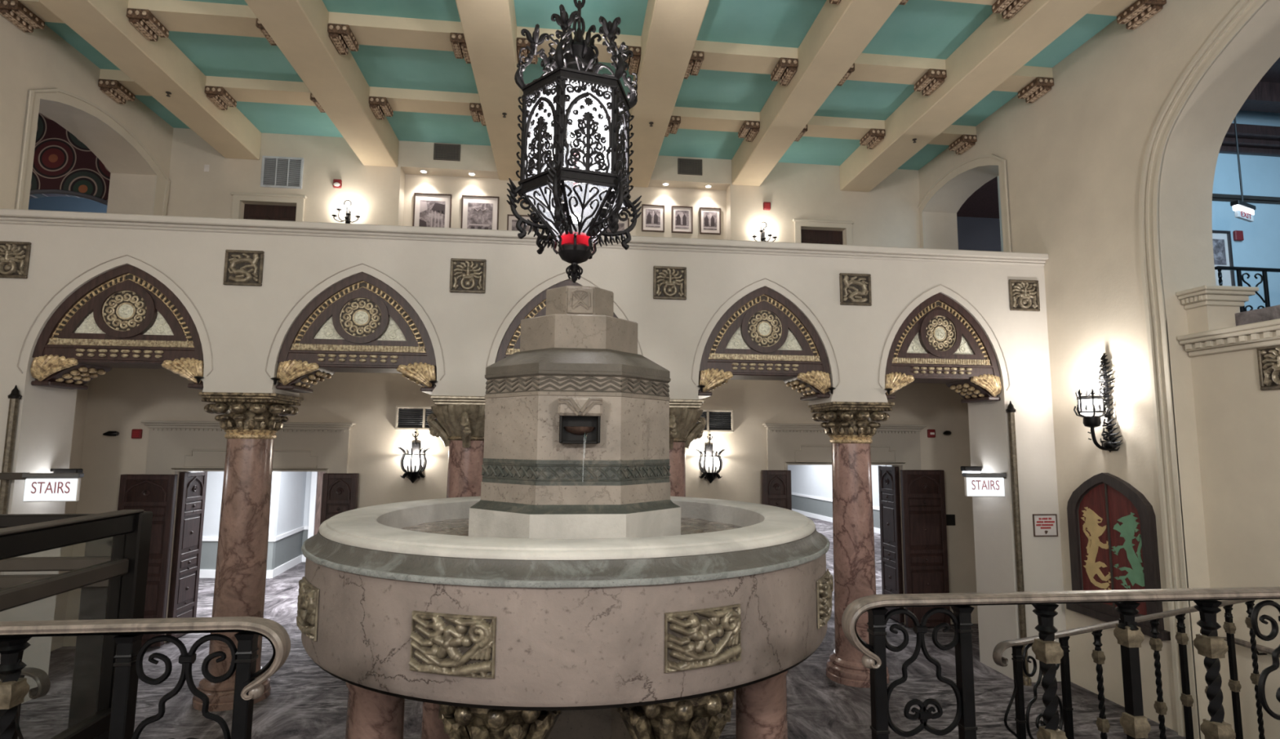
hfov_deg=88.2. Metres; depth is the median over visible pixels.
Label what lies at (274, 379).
finial
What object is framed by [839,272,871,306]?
relief plaque
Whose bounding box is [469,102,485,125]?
bracket
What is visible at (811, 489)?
wall
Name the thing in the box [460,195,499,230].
framed photograph
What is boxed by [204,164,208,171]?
light switch
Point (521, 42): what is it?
bracket
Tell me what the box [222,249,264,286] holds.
relief plaque
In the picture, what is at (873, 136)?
bracket
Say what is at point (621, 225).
print
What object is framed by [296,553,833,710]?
basin
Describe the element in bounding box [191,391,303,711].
marble column
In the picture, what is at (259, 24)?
bracket
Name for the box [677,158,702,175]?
air vent
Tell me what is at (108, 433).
security camera
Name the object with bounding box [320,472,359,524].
door leaf
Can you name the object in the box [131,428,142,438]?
fire alarm
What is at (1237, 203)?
hood
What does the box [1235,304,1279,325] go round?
floor
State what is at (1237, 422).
wall
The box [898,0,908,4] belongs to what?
bracket
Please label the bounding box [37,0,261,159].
ceiling beam
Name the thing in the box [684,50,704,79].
bracket
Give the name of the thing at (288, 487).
wall
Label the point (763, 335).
tympanum
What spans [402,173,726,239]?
wall
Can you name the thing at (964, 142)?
bracket
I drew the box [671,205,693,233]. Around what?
framed photograph
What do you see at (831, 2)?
bracket
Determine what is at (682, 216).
print
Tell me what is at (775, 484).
door leaf
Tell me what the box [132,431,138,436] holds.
grille
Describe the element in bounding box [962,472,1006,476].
hood
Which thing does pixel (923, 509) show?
door leaf
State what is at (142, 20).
bracket
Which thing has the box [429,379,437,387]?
finial
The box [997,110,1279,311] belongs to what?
wall
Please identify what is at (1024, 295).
relief plaque
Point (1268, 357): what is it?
relief plaque
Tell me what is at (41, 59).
wall
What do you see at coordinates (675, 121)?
bracket
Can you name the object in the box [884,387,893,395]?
finial
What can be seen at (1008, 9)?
bracket
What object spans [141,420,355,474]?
trim
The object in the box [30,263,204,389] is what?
tympanum
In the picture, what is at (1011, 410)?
colonnette
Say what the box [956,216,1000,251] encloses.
wall
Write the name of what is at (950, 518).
wall plate
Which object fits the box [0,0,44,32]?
bracket
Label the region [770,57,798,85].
bracket
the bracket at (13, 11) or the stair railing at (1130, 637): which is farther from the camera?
the bracket at (13, 11)
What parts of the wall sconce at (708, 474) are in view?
bulb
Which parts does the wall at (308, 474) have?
baseboard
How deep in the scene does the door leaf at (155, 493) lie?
8.90 m
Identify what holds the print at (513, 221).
attached to the framed photograph at (512, 220)
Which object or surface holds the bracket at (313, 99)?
attached to the ceiling beam at (299, 28)
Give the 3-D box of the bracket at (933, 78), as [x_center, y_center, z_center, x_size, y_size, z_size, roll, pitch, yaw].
[3.601,-3.566,8.226,0.229,0.143,0.411,1,-6,-6]
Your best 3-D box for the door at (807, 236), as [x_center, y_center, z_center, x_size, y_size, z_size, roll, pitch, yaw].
[3.033,-1.293,11.060,0.790,2.130,0.070,1,-6,-6]
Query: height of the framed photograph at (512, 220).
0.560 m
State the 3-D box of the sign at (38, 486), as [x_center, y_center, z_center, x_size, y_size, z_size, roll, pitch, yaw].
[-6.037,1.184,6.647,0.710,0.290,0.085,2,-6,-12]
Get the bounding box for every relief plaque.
[0,240,31,278]
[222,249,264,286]
[449,257,486,293]
[653,266,686,299]
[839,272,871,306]
[1008,279,1039,311]
[1256,344,1279,390]
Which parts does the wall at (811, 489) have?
chair rail, baseboard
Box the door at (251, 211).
[243,204,296,221]
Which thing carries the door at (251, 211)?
in the wall at (887, 215)
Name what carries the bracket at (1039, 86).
attached to the wall at (1074, 155)
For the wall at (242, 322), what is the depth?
7.57 m
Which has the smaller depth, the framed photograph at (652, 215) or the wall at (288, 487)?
the framed photograph at (652, 215)
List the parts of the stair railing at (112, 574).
rail, rail, rail, rail, rail, rail, post, post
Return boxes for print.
[418,200,445,227]
[466,202,493,229]
[511,219,528,231]
[606,222,624,235]
[645,208,660,227]
[675,209,688,228]
[703,211,716,230]
[1212,239,1226,265]
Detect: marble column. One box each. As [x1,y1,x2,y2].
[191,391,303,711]
[426,395,485,497]
[668,399,706,497]
[808,401,894,687]
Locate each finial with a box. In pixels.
[193,375,204,383]
[270,377,279,385]
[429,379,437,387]
[697,384,705,391]
[827,386,835,394]
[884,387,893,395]
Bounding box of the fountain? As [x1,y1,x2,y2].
[296,285,833,738]
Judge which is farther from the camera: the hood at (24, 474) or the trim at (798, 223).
the trim at (798, 223)
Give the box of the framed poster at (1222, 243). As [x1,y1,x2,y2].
[1212,230,1235,285]
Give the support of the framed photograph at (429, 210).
attached to the wall at (456, 186)
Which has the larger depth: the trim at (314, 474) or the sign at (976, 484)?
the trim at (314, 474)
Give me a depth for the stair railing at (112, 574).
3.08 m
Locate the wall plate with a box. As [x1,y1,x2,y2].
[946,514,955,525]
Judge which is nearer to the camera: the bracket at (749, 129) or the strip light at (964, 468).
the strip light at (964, 468)
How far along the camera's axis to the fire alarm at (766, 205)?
10.92 m
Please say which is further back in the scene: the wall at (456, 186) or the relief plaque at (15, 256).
the wall at (456, 186)
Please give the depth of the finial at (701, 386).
7.60 m
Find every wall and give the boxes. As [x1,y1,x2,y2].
[0,13,173,214]
[0,223,1066,703]
[28,196,106,213]
[29,112,110,200]
[50,381,88,651]
[62,368,977,646]
[165,127,919,248]
[188,471,306,577]
[301,471,311,561]
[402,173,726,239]
[787,464,887,533]
[918,0,1279,738]
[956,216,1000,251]
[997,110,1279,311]
[1190,347,1279,738]
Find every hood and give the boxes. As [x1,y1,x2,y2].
[22,472,84,477]
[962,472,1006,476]
[1230,200,1256,209]
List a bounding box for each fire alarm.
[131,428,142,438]
[333,178,342,188]
[763,201,770,210]
[927,429,935,437]
[1232,230,1244,240]
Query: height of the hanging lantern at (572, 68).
3.620 m
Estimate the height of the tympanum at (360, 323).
1.320 m
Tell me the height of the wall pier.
0.335 m
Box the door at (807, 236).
[800,229,843,244]
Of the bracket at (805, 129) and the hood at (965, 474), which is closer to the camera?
the hood at (965, 474)
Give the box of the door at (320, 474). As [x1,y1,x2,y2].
[314,471,325,534]
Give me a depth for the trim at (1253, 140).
10.47 m
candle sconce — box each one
[332,200,359,223]
[752,221,777,241]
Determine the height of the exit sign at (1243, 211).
2.260 m
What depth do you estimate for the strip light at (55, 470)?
7.19 m
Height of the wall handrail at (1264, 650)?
0.100 m
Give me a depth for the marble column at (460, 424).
7.40 m
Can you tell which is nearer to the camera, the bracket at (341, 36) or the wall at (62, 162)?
the bracket at (341, 36)
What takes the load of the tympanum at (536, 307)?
attached to the wall at (242, 322)
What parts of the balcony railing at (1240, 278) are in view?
post, handrail, scroll panel, post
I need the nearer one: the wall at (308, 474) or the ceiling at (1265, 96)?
the ceiling at (1265, 96)
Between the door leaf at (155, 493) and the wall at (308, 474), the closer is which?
the door leaf at (155, 493)
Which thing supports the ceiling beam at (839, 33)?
attached to the ceiling at (922, 28)
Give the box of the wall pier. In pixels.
[1186,305,1239,333]
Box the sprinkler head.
[165,91,171,97]
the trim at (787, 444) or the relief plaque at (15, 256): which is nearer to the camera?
the relief plaque at (15, 256)
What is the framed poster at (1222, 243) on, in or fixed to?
attached to the wall at (1260, 247)
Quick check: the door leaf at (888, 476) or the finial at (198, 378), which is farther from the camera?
the door leaf at (888, 476)
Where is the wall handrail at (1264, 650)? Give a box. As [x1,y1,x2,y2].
[1222,636,1279,657]
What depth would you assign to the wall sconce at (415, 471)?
9.41 m
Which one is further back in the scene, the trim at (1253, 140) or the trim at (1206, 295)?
the trim at (1253, 140)
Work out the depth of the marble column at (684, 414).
7.68 m
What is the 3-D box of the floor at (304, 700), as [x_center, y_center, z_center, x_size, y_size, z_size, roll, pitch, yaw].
[-1.164,3.878,9.566,26.000,0.120,36.000,1,-6,-6]
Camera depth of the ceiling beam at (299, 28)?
7.82 m
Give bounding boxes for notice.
[1032,513,1057,536]
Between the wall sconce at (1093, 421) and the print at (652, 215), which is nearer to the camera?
the wall sconce at (1093, 421)
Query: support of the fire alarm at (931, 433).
attached to the wall at (118, 399)
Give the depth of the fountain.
3.06 m
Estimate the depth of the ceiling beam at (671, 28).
7.62 m
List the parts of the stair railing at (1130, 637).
post, scroll panel, post, handrail, scroll panel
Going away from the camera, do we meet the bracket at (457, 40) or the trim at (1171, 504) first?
the trim at (1171, 504)
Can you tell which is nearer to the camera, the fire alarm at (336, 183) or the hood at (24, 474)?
the hood at (24, 474)
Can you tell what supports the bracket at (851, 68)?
attached to the ceiling beam at (839, 33)
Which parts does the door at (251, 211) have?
panel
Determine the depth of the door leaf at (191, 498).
9.35 m
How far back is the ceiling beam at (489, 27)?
7.59 m
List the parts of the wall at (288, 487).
baseboard, chair rail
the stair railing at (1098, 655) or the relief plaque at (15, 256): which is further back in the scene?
the relief plaque at (15, 256)
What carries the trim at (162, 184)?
attached to the wall at (41, 59)
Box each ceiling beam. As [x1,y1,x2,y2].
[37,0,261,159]
[244,0,399,167]
[455,0,529,181]
[629,0,709,187]
[731,0,902,186]
[839,0,1102,191]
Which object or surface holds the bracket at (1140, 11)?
attached to the wall at (1074, 155)
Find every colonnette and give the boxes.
[0,385,22,514]
[1005,400,1031,685]
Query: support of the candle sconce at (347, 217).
attached to the wall at (887, 215)
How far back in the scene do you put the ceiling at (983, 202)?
13.44 m
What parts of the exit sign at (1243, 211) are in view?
hanging rod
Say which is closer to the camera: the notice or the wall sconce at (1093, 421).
the wall sconce at (1093, 421)
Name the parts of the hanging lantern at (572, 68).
corner post, corner post, bulb, corner post, bulb, bulb, red stem, crown, corner post, bulb, corner post, corner post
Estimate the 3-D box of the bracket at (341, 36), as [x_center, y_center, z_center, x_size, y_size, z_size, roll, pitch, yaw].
[-3.331,-3.705,7.439,0.229,0.143,0.411,1,-6,-6]
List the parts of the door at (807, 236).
panel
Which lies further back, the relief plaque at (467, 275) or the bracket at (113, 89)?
the bracket at (113, 89)
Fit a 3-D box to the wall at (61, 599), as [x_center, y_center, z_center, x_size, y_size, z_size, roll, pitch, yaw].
[-7.622,1.601,8.157,0.120,4.000,2.000,1,-6,-6]
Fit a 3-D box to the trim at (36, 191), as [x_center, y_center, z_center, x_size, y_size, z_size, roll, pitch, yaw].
[-9.178,-2.305,10.320,3.522,1.054,0.061,1,-6,-6]
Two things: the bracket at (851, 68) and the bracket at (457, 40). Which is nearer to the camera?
the bracket at (457, 40)
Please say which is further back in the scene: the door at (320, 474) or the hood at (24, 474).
the door at (320, 474)
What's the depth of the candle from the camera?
4.46 m
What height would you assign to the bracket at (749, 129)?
0.143 m
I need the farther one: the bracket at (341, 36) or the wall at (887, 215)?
the wall at (887, 215)
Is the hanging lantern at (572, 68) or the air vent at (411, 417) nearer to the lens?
the hanging lantern at (572, 68)
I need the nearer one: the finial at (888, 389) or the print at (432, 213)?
the finial at (888, 389)
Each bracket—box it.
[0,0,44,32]
[97,79,135,104]
[126,8,168,41]
[204,85,236,110]
[255,17,276,45]
[310,93,325,112]
[327,23,359,55]
[368,96,393,119]
[449,32,471,63]
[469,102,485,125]
[516,37,537,67]
[624,45,640,75]
[664,115,680,137]
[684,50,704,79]
[737,120,759,142]
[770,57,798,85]
[794,124,807,142]
[829,0,840,4]
[836,62,854,86]
[859,128,885,149]
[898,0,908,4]
[913,68,946,96]
[948,133,977,154]
[991,0,1030,19]
[1017,76,1053,103]
[1116,0,1166,30]
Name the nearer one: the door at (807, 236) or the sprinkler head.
the sprinkler head
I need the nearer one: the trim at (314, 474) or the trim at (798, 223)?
the trim at (798, 223)
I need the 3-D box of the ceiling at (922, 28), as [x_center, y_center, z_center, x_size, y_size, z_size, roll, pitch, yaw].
[-0.130,-4.579,1.956,13.200,0.150,18.900,1,-6,-6]
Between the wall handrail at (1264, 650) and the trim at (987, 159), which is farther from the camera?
the trim at (987, 159)
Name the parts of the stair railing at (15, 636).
post, handrail, scroll panel, post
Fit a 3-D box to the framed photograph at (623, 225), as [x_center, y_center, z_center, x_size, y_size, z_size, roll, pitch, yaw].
[-0.409,-2.221,10.913,0.460,0.590,0.035,1,-6,-6]
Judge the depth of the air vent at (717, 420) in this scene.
10.10 m
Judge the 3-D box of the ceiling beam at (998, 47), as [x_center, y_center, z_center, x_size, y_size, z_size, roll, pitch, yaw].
[4.680,-4.222,2.170,0.520,0.440,18.300,1,-6,-6]
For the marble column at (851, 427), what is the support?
on the floor at (304, 700)
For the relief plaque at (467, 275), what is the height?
0.390 m
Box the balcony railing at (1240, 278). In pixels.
[1214,266,1279,312]
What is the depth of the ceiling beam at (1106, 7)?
6.86 m
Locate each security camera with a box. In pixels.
[102,431,119,435]
[942,430,951,435]
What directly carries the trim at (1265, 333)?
on the wall at (1237, 422)
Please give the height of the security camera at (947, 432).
0.072 m
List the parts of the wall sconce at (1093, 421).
bulb, bulb, arm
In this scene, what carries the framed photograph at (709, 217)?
attached to the wall at (456, 186)
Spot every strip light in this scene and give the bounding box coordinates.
[50,468,83,472]
[960,466,982,472]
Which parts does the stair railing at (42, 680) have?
post, scroll panel, handrail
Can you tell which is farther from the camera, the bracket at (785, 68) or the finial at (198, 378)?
the bracket at (785, 68)
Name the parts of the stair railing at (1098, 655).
post, scroll panel, post, handrail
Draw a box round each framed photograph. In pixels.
[412,192,452,227]
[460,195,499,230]
[506,213,533,231]
[604,217,629,235]
[641,204,664,232]
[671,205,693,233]
[699,206,720,235]
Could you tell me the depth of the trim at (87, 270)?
7.38 m
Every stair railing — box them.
[0,509,152,738]
[0,616,290,738]
[12,666,50,738]
[841,586,1279,738]
[992,599,1265,738]
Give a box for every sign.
[0,472,84,502]
[962,472,1006,497]
[1230,116,1256,222]
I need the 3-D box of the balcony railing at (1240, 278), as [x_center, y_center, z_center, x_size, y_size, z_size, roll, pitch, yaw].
[9.606,-0.785,8.793,4.237,1.040,0.060,1,-6,-6]
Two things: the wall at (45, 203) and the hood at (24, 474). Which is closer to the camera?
the hood at (24, 474)
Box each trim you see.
[0,208,1048,266]
[14,88,170,215]
[17,254,1010,390]
[29,189,107,205]
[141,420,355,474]
[230,191,306,221]
[307,471,317,538]
[762,422,926,470]
[792,218,853,244]
[917,154,1012,252]
[1138,0,1268,738]
[1176,284,1258,309]
[1177,318,1279,356]
[1212,193,1279,204]
[1218,123,1279,156]
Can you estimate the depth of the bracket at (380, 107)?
8.87 m
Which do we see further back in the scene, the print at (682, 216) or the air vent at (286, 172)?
the print at (682, 216)
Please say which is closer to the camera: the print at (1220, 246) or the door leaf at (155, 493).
the door leaf at (155, 493)
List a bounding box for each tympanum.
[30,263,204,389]
[275,271,436,395]
[495,279,617,362]
[697,286,831,400]
[884,292,1001,403]
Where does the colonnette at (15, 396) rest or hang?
on the floor at (304, 700)
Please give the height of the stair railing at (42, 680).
1.141 m
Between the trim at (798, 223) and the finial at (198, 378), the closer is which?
the finial at (198, 378)
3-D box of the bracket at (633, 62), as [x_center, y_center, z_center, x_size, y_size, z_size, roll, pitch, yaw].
[-0.124,-3.641,7.803,0.229,0.143,0.411,1,-6,-6]
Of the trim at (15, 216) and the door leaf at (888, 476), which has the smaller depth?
the trim at (15, 216)
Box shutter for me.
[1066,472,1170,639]
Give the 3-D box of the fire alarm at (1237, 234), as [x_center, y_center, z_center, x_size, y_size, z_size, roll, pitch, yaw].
[9.430,-2.107,10.411,0.140,0.160,0.050,1,-6,-6]
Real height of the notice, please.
0.264 m
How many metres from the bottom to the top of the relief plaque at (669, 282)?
0.390 m
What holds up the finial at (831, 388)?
attached to the wall at (242, 322)
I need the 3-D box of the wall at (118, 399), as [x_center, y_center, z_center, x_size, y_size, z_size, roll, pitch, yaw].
[-1.160,1.866,9.889,13.120,3.950,0.300,1,-6,-6]
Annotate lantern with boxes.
[506,0,641,283]
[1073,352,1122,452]
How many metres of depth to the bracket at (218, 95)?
8.65 m
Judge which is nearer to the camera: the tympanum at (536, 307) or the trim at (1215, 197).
the tympanum at (536, 307)
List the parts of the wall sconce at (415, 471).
bulb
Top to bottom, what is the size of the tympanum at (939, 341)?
1.320 m
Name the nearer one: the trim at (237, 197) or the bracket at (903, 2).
the bracket at (903, 2)
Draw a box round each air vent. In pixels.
[260,155,303,189]
[395,405,437,430]
[433,142,460,160]
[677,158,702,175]
[696,408,733,432]
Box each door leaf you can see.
[117,474,177,646]
[165,471,207,637]
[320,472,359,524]
[761,470,791,510]
[878,465,904,622]
[900,469,951,627]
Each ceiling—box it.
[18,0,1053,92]
[44,0,1116,169]
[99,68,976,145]
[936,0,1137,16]
[956,176,999,218]
[1240,57,1279,113]
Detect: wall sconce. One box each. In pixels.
[397,431,430,483]
[695,433,725,483]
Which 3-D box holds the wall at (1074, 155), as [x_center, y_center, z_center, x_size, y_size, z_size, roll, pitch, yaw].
[6.087,-0.698,2.098,0.600,7.440,18.600,1,-6,-6]
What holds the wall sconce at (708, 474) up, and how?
attached to the wall at (118, 399)
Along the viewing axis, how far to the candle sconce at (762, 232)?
10.79 m
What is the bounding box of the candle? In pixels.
[591,137,601,170]
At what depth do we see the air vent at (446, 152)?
10.44 m
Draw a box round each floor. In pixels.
[17,515,1186,738]
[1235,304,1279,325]
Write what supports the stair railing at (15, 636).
on the floor

